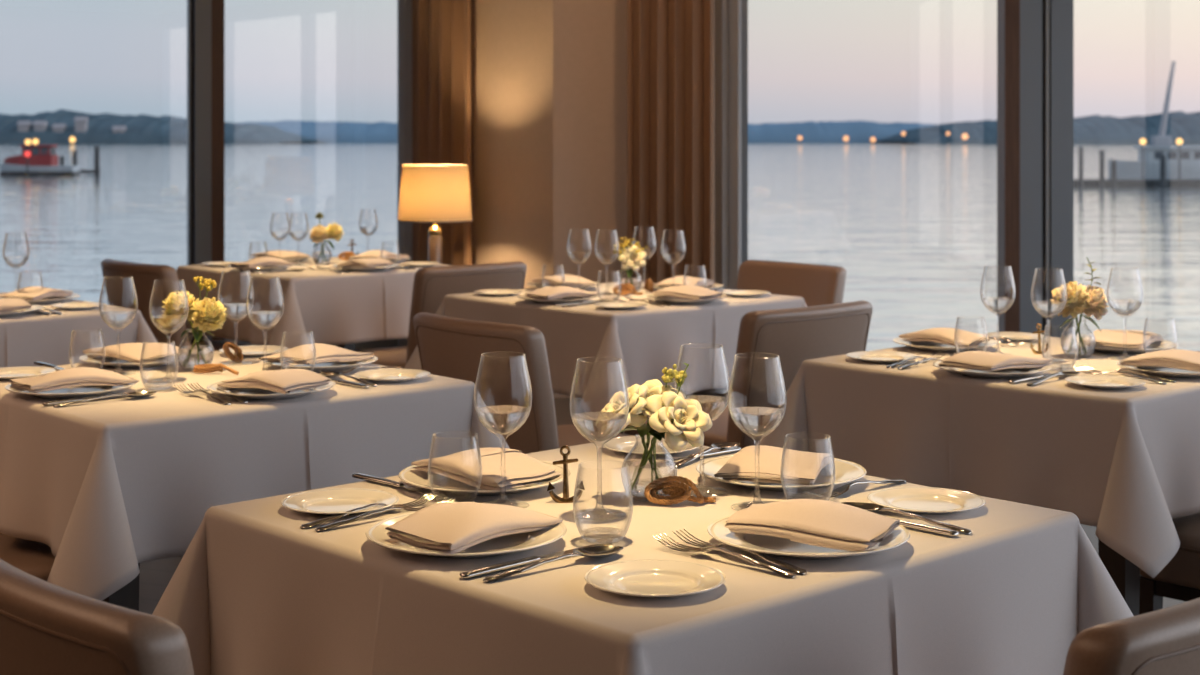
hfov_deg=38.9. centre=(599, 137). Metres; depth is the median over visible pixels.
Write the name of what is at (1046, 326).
tumbler
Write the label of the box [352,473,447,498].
knife
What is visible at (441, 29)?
drape
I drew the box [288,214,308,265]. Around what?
wine glass
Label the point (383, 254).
folded napkin
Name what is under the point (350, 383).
knife
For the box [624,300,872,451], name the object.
dining chair
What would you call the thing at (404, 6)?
sheer curtain
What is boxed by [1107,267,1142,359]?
wine glass
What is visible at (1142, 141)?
light
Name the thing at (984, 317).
tumbler
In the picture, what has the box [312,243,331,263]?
flower vase
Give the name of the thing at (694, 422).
rose
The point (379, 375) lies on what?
bread plate
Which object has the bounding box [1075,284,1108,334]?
dahlia
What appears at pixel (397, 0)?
window frame
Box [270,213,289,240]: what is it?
wine glass
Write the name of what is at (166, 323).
bowl
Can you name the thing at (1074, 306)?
dahlia
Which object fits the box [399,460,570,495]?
dinner plate
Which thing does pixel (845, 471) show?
dinner plate
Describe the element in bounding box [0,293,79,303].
dinner plate
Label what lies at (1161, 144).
boat
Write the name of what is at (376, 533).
dinner plate
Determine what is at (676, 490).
knot
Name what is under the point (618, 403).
rose
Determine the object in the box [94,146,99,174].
piling
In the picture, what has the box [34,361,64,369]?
knife
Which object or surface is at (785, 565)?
fork
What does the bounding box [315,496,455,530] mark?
fork
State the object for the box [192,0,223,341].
window frame
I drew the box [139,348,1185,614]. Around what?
floor
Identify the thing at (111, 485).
tablecloth
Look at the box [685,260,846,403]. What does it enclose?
dining chair
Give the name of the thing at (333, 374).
spoon
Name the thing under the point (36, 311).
knife
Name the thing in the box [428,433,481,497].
tumbler
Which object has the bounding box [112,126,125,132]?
house
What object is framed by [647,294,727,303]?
dinner plate
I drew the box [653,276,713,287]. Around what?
folded napkin
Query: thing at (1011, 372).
dinner plate
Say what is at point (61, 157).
piling
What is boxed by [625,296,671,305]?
fork
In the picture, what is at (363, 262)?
folded napkin
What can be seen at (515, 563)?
knife
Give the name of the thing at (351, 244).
ornament
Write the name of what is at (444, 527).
folded napkin
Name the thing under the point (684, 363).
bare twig
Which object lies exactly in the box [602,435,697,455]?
bread plate
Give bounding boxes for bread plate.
[0,367,55,379]
[50,302,105,309]
[201,262,237,266]
[219,345,287,356]
[281,488,398,515]
[354,369,429,382]
[401,262,440,266]
[474,289,522,295]
[585,559,725,597]
[594,302,647,309]
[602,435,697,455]
[721,290,770,296]
[846,351,915,362]
[867,487,985,514]
[982,332,1046,341]
[1065,375,1145,388]
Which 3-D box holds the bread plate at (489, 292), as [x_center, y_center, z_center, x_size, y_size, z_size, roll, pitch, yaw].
[-0.356,0.543,5.938,0.173,0.013,0.173,0,0,-41]
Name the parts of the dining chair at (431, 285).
seat, backrest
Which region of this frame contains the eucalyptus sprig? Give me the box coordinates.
[1079,257,1100,334]
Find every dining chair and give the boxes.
[0,533,55,580]
[0,559,193,674]
[101,259,253,350]
[361,261,526,368]
[413,312,631,453]
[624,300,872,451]
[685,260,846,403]
[1063,598,1199,674]
[1139,512,1199,614]
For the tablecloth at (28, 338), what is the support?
on the dining table
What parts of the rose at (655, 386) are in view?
stem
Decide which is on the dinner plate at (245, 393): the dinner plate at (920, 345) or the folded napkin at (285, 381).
the folded napkin at (285, 381)
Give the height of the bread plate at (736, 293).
0.013 m
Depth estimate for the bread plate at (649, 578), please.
2.10 m
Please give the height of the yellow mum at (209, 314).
0.162 m
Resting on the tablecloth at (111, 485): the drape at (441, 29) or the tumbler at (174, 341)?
the tumbler at (174, 341)
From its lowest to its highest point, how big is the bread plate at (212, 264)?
0.013 m
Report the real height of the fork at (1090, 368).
0.017 m
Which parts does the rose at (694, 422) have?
stem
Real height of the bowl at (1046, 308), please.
0.127 m
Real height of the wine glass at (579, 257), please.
0.226 m
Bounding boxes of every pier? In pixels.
[79,170,100,172]
[471,0,626,397]
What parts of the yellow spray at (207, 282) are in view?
stem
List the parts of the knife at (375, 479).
handle, blade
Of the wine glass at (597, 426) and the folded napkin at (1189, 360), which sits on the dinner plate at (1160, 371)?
the folded napkin at (1189, 360)
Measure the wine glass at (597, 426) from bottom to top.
0.226 m
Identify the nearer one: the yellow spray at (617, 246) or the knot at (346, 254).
the yellow spray at (617, 246)
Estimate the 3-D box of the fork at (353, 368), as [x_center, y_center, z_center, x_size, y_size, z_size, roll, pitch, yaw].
[-0.556,0.541,3.971,0.231,0.017,0.026,0,0,-42]
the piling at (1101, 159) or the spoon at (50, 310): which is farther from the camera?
the piling at (1101, 159)
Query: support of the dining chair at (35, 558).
on the floor
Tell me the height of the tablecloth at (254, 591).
0.351 m
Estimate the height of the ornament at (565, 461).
0.088 m
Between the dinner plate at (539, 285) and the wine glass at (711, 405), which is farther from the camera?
the dinner plate at (539, 285)
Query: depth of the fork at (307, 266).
6.98 m
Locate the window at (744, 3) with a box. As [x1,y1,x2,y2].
[741,0,747,263]
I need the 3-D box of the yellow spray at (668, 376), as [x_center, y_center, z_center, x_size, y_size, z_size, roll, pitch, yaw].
[0.106,0.441,2.599,0.053,0.194,0.057,0,0,0]
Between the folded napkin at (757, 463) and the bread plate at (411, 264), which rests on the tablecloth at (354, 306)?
the bread plate at (411, 264)
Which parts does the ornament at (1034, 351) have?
arm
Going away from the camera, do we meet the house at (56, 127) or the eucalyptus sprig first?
the eucalyptus sprig
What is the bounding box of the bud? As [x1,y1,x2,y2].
[315,212,323,249]
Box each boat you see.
[0,145,78,175]
[1108,61,1199,178]
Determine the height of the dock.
1.125 m
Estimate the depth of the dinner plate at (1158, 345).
4.32 m
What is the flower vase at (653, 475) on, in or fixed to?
on the tablecloth at (254, 591)
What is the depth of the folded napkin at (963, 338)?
4.37 m
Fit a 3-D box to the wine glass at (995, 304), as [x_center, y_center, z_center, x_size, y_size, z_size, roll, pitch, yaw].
[1.005,0.436,4.287,0.087,0.226,0.087,0,0,-43]
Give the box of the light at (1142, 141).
[1140,138,1145,178]
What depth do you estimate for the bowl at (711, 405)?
2.62 m
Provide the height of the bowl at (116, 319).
0.127 m
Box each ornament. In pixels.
[347,239,357,254]
[547,445,584,502]
[1030,323,1048,353]
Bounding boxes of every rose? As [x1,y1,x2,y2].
[601,384,652,462]
[618,245,646,277]
[624,379,685,462]
[642,388,711,464]
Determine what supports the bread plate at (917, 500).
on the tablecloth at (254, 591)
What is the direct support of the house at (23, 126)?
on the hill at (141, 128)
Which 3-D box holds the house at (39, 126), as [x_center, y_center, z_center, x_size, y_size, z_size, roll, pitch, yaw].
[-382.154,-5.468,1158.800,8.400,12.600,7.000,0,0,0]
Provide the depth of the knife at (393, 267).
7.10 m
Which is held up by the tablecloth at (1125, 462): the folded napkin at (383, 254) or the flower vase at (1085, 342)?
the flower vase at (1085, 342)
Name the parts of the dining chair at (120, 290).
backrest, seat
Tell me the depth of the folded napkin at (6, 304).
5.23 m
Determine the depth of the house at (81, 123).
1155.97 m
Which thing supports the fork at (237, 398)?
on the tablecloth at (111, 485)
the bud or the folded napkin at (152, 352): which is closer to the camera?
the folded napkin at (152, 352)
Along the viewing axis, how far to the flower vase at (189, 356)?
3.99 m
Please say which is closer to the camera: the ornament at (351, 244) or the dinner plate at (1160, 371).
the dinner plate at (1160, 371)
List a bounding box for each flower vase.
[177,328,213,370]
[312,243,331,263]
[618,272,641,293]
[621,434,676,501]
[1060,317,1095,357]
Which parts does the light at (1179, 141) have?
post, globe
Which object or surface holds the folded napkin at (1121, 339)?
on the dinner plate at (1158, 345)
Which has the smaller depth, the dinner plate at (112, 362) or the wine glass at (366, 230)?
the dinner plate at (112, 362)
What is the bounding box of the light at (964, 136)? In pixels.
[962,133,967,139]
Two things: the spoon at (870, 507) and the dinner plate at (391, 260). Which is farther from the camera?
the dinner plate at (391, 260)
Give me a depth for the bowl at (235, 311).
4.11 m
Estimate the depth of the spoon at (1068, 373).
3.85 m
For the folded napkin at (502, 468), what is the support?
on the dinner plate at (409, 475)
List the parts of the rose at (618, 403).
stem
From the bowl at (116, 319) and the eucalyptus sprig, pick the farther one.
the eucalyptus sprig
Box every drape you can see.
[412,0,471,265]
[627,0,714,282]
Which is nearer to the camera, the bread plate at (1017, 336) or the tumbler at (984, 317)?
the tumbler at (984, 317)
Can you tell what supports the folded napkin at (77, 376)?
on the dinner plate at (90, 390)
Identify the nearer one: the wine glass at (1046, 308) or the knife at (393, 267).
the wine glass at (1046, 308)
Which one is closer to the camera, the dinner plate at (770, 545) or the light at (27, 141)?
the dinner plate at (770, 545)
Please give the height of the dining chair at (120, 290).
0.810 m
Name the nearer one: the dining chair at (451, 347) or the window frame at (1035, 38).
the dining chair at (451, 347)
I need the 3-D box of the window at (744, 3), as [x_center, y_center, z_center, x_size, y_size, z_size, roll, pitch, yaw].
[1.370,-0.240,8.500,1.347,2.920,0.100,0,0,0]
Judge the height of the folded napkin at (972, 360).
0.036 m
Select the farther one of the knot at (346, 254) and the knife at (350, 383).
the knot at (346, 254)
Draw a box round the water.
[0,143,1199,350]
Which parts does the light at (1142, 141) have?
post, globe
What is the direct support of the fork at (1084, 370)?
on the tablecloth at (1125, 462)
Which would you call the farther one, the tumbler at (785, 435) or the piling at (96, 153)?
the piling at (96, 153)
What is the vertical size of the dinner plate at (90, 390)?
0.020 m
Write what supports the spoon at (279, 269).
on the tablecloth at (354, 306)
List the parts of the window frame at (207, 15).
post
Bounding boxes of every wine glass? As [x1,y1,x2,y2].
[3,234,29,268]
[99,276,137,375]
[149,279,188,381]
[218,270,253,365]
[246,276,283,373]
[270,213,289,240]
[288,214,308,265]
[359,209,377,235]
[474,351,531,507]
[567,230,590,264]
[569,357,628,520]
[595,229,618,294]
[632,227,655,289]
[661,229,685,263]
[674,343,729,496]
[728,353,786,510]
[980,266,1015,354]
[1031,268,1066,361]
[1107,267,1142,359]
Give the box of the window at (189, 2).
[187,0,191,264]
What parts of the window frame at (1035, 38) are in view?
post, post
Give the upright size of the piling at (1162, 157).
3.637 m
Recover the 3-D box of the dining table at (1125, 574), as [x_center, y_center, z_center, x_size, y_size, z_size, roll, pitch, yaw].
[1.128,0.926,4.193,0.876,0.747,0.876,0,0,-44]
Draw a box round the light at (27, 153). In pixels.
[24,151,30,176]
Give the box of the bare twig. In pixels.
[651,363,688,462]
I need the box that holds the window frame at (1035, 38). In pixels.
[997,0,1073,337]
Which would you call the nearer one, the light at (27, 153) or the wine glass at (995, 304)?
the wine glass at (995, 304)
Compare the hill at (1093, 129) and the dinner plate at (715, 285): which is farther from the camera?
the hill at (1093, 129)
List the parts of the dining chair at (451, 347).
backrest, seat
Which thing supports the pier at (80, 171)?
in the water
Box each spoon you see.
[43,307,62,313]
[53,392,156,406]
[258,269,304,273]
[319,372,376,385]
[483,546,622,581]
[562,300,612,306]
[674,442,739,467]
[842,502,972,533]
[1026,371,1079,385]
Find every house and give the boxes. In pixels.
[17,121,31,131]
[33,121,47,131]
[52,124,66,131]
[74,117,88,132]
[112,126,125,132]
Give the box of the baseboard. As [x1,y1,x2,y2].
[236,339,397,348]
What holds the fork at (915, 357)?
on the tablecloth at (1125, 462)
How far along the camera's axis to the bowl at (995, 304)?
4.27 m
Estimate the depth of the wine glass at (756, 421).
2.50 m
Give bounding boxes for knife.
[31,310,50,314]
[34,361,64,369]
[42,391,156,405]
[252,270,285,272]
[331,379,369,388]
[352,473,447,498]
[393,267,410,269]
[459,543,612,578]
[554,300,613,305]
[668,447,740,461]
[896,519,958,536]
[1008,371,1073,383]
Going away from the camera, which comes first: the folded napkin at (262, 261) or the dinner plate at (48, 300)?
the dinner plate at (48, 300)
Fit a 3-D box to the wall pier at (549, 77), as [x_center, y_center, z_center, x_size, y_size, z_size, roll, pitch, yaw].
[-0.480,-0.200,9.360,0.782,3.000,2.863,0,0,-42]
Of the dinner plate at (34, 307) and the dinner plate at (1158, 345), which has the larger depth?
the dinner plate at (34, 307)
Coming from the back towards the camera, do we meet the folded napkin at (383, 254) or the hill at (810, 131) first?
the hill at (810, 131)
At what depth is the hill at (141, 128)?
1163.05 m
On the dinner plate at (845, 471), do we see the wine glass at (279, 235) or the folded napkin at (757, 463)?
the folded napkin at (757, 463)
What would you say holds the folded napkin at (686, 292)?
on the dinner plate at (665, 299)
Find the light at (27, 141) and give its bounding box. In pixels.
[25,139,30,144]
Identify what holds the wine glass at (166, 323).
on the tablecloth at (111, 485)
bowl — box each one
[99,276,137,329]
[149,279,188,335]
[218,270,253,319]
[246,276,283,328]
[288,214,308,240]
[474,351,531,438]
[569,357,628,446]
[595,229,618,264]
[632,227,655,258]
[674,343,729,420]
[728,353,786,440]
[980,266,1015,312]
[1031,268,1066,317]
[1107,267,1142,315]
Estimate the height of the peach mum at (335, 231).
0.169 m
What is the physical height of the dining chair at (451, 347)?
0.810 m
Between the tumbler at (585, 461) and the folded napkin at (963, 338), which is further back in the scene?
the folded napkin at (963, 338)
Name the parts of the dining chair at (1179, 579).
leg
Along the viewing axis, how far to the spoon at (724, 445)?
2.93 m
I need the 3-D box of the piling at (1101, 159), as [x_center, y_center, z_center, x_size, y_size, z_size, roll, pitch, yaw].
[40.261,2.981,136.100,0.441,4.038,0.441,0,0,0]
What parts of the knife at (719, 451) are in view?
blade, handle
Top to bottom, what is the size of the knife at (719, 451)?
0.008 m
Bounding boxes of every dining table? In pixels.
[102,563,139,610]
[187,332,354,349]
[1098,539,1139,615]
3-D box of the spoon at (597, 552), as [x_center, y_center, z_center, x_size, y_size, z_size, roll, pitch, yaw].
[-0.057,0.542,2.170,0.225,0.014,0.042,0,0,-41]
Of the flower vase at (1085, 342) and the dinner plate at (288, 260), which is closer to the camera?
the flower vase at (1085, 342)
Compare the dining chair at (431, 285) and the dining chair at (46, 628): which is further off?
the dining chair at (431, 285)
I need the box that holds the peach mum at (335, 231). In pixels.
[321,223,343,251]
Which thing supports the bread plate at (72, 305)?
on the tablecloth at (28, 338)
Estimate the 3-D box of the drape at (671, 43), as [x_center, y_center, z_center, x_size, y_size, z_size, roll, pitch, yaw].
[0.345,-0.195,8.252,0.429,2.950,0.096,0,0,7]
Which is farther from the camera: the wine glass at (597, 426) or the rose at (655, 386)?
the rose at (655, 386)
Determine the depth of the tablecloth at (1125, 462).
3.76 m
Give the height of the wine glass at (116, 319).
0.226 m
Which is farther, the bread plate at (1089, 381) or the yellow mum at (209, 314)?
the yellow mum at (209, 314)
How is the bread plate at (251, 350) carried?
on the tablecloth at (111, 485)
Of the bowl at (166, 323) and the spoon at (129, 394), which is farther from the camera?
the bowl at (166, 323)
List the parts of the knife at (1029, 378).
handle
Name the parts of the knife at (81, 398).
handle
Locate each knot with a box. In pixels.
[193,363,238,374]
[338,251,354,259]
[613,283,642,294]
[644,476,715,504]
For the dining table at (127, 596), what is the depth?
3.31 m
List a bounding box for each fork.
[174,384,230,404]
[188,383,247,402]
[300,493,436,528]
[307,266,341,272]
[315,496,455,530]
[316,266,349,272]
[318,366,402,373]
[613,297,664,306]
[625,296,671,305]
[653,533,796,577]
[672,529,806,574]
[803,479,905,497]
[886,352,944,367]
[898,354,953,368]
[991,338,1028,344]
[992,337,1036,343]
[1073,366,1166,383]
[1081,365,1176,381]
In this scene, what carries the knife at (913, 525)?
on the tablecloth at (254, 591)
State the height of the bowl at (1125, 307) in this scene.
0.127 m
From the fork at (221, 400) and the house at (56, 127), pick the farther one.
the house at (56, 127)
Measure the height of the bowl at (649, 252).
0.127 m
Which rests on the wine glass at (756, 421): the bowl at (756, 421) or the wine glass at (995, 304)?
the bowl at (756, 421)
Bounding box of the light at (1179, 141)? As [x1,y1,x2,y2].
[1176,138,1182,178]
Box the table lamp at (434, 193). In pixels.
[398,164,472,263]
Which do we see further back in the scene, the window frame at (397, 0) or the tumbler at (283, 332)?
the window frame at (397, 0)
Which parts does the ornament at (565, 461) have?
arm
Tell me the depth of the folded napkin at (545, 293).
5.64 m
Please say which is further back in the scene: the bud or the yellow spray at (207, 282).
the bud
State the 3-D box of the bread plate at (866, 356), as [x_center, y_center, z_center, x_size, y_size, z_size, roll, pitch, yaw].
[0.695,0.543,4.189,0.173,0.013,0.173,0,0,-44]
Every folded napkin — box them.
[0,286,73,299]
[0,298,31,311]
[9,367,138,391]
[83,343,178,362]
[217,369,331,393]
[230,257,296,267]
[251,250,310,258]
[258,343,374,364]
[337,258,393,267]
[348,250,408,258]
[385,502,562,552]
[411,447,560,490]
[525,286,596,299]
[531,274,594,286]
[652,285,722,299]
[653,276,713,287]
[714,445,831,484]
[724,499,899,550]
[899,327,991,346]
[938,351,1051,370]
[1089,329,1162,348]
[1118,349,1199,371]
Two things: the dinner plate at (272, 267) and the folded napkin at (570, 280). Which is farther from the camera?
the dinner plate at (272, 267)
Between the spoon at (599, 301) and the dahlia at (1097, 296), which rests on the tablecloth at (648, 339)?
the spoon at (599, 301)
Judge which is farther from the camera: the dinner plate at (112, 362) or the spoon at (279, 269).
the spoon at (279, 269)
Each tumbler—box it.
[69,329,105,367]
[139,341,177,384]
[280,332,315,369]
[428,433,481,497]
[573,461,632,534]
[597,271,620,298]
[780,435,834,498]
[954,317,987,351]
[1042,326,1077,366]
[1143,317,1176,352]
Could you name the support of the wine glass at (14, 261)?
on the tablecloth at (28, 338)
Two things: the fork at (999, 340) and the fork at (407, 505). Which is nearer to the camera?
the fork at (407, 505)
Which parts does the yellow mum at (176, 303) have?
stem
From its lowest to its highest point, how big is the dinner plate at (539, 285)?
0.020 m
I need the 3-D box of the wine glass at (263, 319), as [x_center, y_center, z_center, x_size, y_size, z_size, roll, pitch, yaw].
[-0.778,0.436,3.940,0.087,0.226,0.087,0,0,-41]
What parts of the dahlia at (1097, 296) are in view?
stem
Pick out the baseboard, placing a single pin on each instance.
(389, 343)
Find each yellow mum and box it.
[162,290,198,344]
[188,297,226,346]
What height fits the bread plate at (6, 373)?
0.013 m
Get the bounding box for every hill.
[0,109,323,143]
[234,120,947,142]
[876,111,1199,143]
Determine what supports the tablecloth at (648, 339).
on the dining table
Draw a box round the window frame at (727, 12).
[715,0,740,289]
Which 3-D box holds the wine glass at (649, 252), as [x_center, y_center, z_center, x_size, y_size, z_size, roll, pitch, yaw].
[0.161,0.436,6.184,0.087,0.226,0.087,0,0,-41]
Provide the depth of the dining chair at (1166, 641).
1.71 m
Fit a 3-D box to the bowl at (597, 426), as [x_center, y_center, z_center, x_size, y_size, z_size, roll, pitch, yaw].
[-0.001,0.386,2.473,0.087,0.127,0.087,0,0,0]
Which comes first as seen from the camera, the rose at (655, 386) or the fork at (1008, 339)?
the rose at (655, 386)
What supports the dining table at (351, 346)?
on the floor
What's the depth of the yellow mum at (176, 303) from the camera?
4.00 m
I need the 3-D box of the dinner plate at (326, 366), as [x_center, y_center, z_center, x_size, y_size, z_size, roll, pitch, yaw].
[-0.668,0.539,4.060,0.271,0.020,0.271,0,0,-41]
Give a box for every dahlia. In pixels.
[1050,281,1090,334]
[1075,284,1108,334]
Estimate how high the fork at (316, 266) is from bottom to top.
0.017 m
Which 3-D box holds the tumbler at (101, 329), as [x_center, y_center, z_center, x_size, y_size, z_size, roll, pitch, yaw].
[-1.192,0.498,3.945,0.082,0.103,0.082,0,0,-41]
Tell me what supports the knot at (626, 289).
on the tablecloth at (648, 339)
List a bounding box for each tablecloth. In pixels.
[0,292,157,367]
[0,342,509,600]
[152,435,1132,674]
[176,256,453,348]
[404,278,806,411]
[758,336,1199,577]
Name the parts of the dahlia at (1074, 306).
stem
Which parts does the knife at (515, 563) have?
handle, blade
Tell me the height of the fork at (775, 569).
0.017 m
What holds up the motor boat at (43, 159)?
on the water
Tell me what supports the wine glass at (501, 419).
on the tablecloth at (254, 591)
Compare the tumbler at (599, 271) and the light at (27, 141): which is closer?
the tumbler at (599, 271)
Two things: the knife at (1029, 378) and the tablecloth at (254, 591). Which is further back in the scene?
the knife at (1029, 378)
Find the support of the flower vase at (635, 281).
on the tablecloth at (648, 339)
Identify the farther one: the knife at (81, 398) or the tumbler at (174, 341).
the tumbler at (174, 341)
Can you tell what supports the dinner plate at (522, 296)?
on the tablecloth at (648, 339)
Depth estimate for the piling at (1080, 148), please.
135.95 m
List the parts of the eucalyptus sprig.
stem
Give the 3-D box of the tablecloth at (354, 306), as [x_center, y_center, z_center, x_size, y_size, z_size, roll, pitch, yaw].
[-1.193,0.716,7.290,1.175,0.333,1.166,0,0,-43]
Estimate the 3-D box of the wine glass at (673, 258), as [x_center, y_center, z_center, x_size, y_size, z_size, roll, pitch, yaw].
[0.257,0.436,5.956,0.087,0.226,0.087,0,0,-41]
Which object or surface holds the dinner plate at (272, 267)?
on the tablecloth at (354, 306)
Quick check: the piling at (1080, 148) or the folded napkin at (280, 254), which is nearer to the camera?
the folded napkin at (280, 254)
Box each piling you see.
[60,156,63,165]
[73,150,76,165]
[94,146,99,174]
[1079,147,1082,187]
[1099,150,1104,187]
[1111,160,1116,187]
[1160,155,1165,187]
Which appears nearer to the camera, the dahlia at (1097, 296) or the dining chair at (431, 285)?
the dahlia at (1097, 296)
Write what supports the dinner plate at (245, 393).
on the tablecloth at (111, 485)
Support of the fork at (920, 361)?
on the tablecloth at (1125, 462)
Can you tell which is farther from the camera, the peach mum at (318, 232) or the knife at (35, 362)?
the peach mum at (318, 232)
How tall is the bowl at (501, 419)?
0.127 m
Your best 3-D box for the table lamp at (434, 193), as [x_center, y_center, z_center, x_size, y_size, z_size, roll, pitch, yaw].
[-0.830,0.408,8.550,0.378,0.544,0.378,0,0,0]
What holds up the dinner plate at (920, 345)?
on the tablecloth at (1125, 462)
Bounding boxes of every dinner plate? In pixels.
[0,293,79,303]
[0,305,42,316]
[5,383,135,398]
[79,353,178,367]
[207,379,334,399]
[229,264,294,271]
[251,256,311,262]
[263,356,377,371]
[333,264,398,271]
[349,257,410,262]
[365,512,566,557]
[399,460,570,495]
[517,294,597,303]
[527,282,600,289]
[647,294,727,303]
[653,283,723,288]
[696,455,866,490]
[707,515,909,558]
[893,337,998,351]
[933,360,1051,377]
[1093,340,1177,353]
[1116,361,1199,377]
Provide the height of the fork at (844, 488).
0.017 m
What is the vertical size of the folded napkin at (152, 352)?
0.038 m
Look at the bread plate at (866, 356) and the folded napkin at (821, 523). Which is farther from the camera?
the bread plate at (866, 356)
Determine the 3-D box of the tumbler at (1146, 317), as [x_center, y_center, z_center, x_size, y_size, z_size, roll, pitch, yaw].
[1.389,0.498,4.209,0.082,0.103,0.082,0,0,-43]
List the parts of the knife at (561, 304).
handle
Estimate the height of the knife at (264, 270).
0.008 m
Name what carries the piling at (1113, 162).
in the water
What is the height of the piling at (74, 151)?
3.706 m
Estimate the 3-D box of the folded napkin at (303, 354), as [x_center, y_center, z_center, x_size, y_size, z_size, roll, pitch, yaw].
[-0.676,0.514,4.060,0.150,0.041,0.234,0,0,44]
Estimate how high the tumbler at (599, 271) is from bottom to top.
0.103 m
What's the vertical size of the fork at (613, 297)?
0.017 m
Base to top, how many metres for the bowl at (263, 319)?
0.127 m
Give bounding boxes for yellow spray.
[193,276,216,346]
[613,237,647,277]
[652,364,686,463]
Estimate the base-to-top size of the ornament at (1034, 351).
0.081 m
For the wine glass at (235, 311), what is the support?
on the tablecloth at (111, 485)
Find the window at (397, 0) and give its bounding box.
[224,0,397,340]
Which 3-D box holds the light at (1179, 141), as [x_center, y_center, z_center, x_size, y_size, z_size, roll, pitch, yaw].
[48.491,2.263,142.000,0.535,4.475,0.536,0,0,0]
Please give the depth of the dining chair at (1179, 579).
3.71 m
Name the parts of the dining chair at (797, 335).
seat, backrest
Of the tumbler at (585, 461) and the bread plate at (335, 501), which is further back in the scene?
the bread plate at (335, 501)
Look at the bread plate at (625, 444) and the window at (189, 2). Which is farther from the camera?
the window at (189, 2)
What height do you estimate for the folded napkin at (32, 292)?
0.038 m
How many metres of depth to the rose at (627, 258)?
5.99 m
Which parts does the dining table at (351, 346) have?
leg, leg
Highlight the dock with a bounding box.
[1074,179,1199,187]
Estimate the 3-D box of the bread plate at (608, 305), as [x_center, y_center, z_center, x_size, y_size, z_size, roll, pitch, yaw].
[0.068,0.543,5.475,0.173,0.013,0.173,0,0,-41]
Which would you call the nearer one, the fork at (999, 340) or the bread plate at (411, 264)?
the fork at (999, 340)
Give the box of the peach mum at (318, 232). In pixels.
[309,224,328,251]
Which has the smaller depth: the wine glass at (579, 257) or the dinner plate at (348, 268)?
the wine glass at (579, 257)
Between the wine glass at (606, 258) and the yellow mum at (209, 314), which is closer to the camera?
the yellow mum at (209, 314)
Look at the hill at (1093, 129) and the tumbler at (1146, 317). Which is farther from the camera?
the hill at (1093, 129)
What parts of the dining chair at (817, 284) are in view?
seat, backrest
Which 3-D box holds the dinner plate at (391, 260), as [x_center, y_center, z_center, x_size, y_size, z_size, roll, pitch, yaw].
[-0.970,0.539,7.484,0.271,0.020,0.271,0,0,-43]

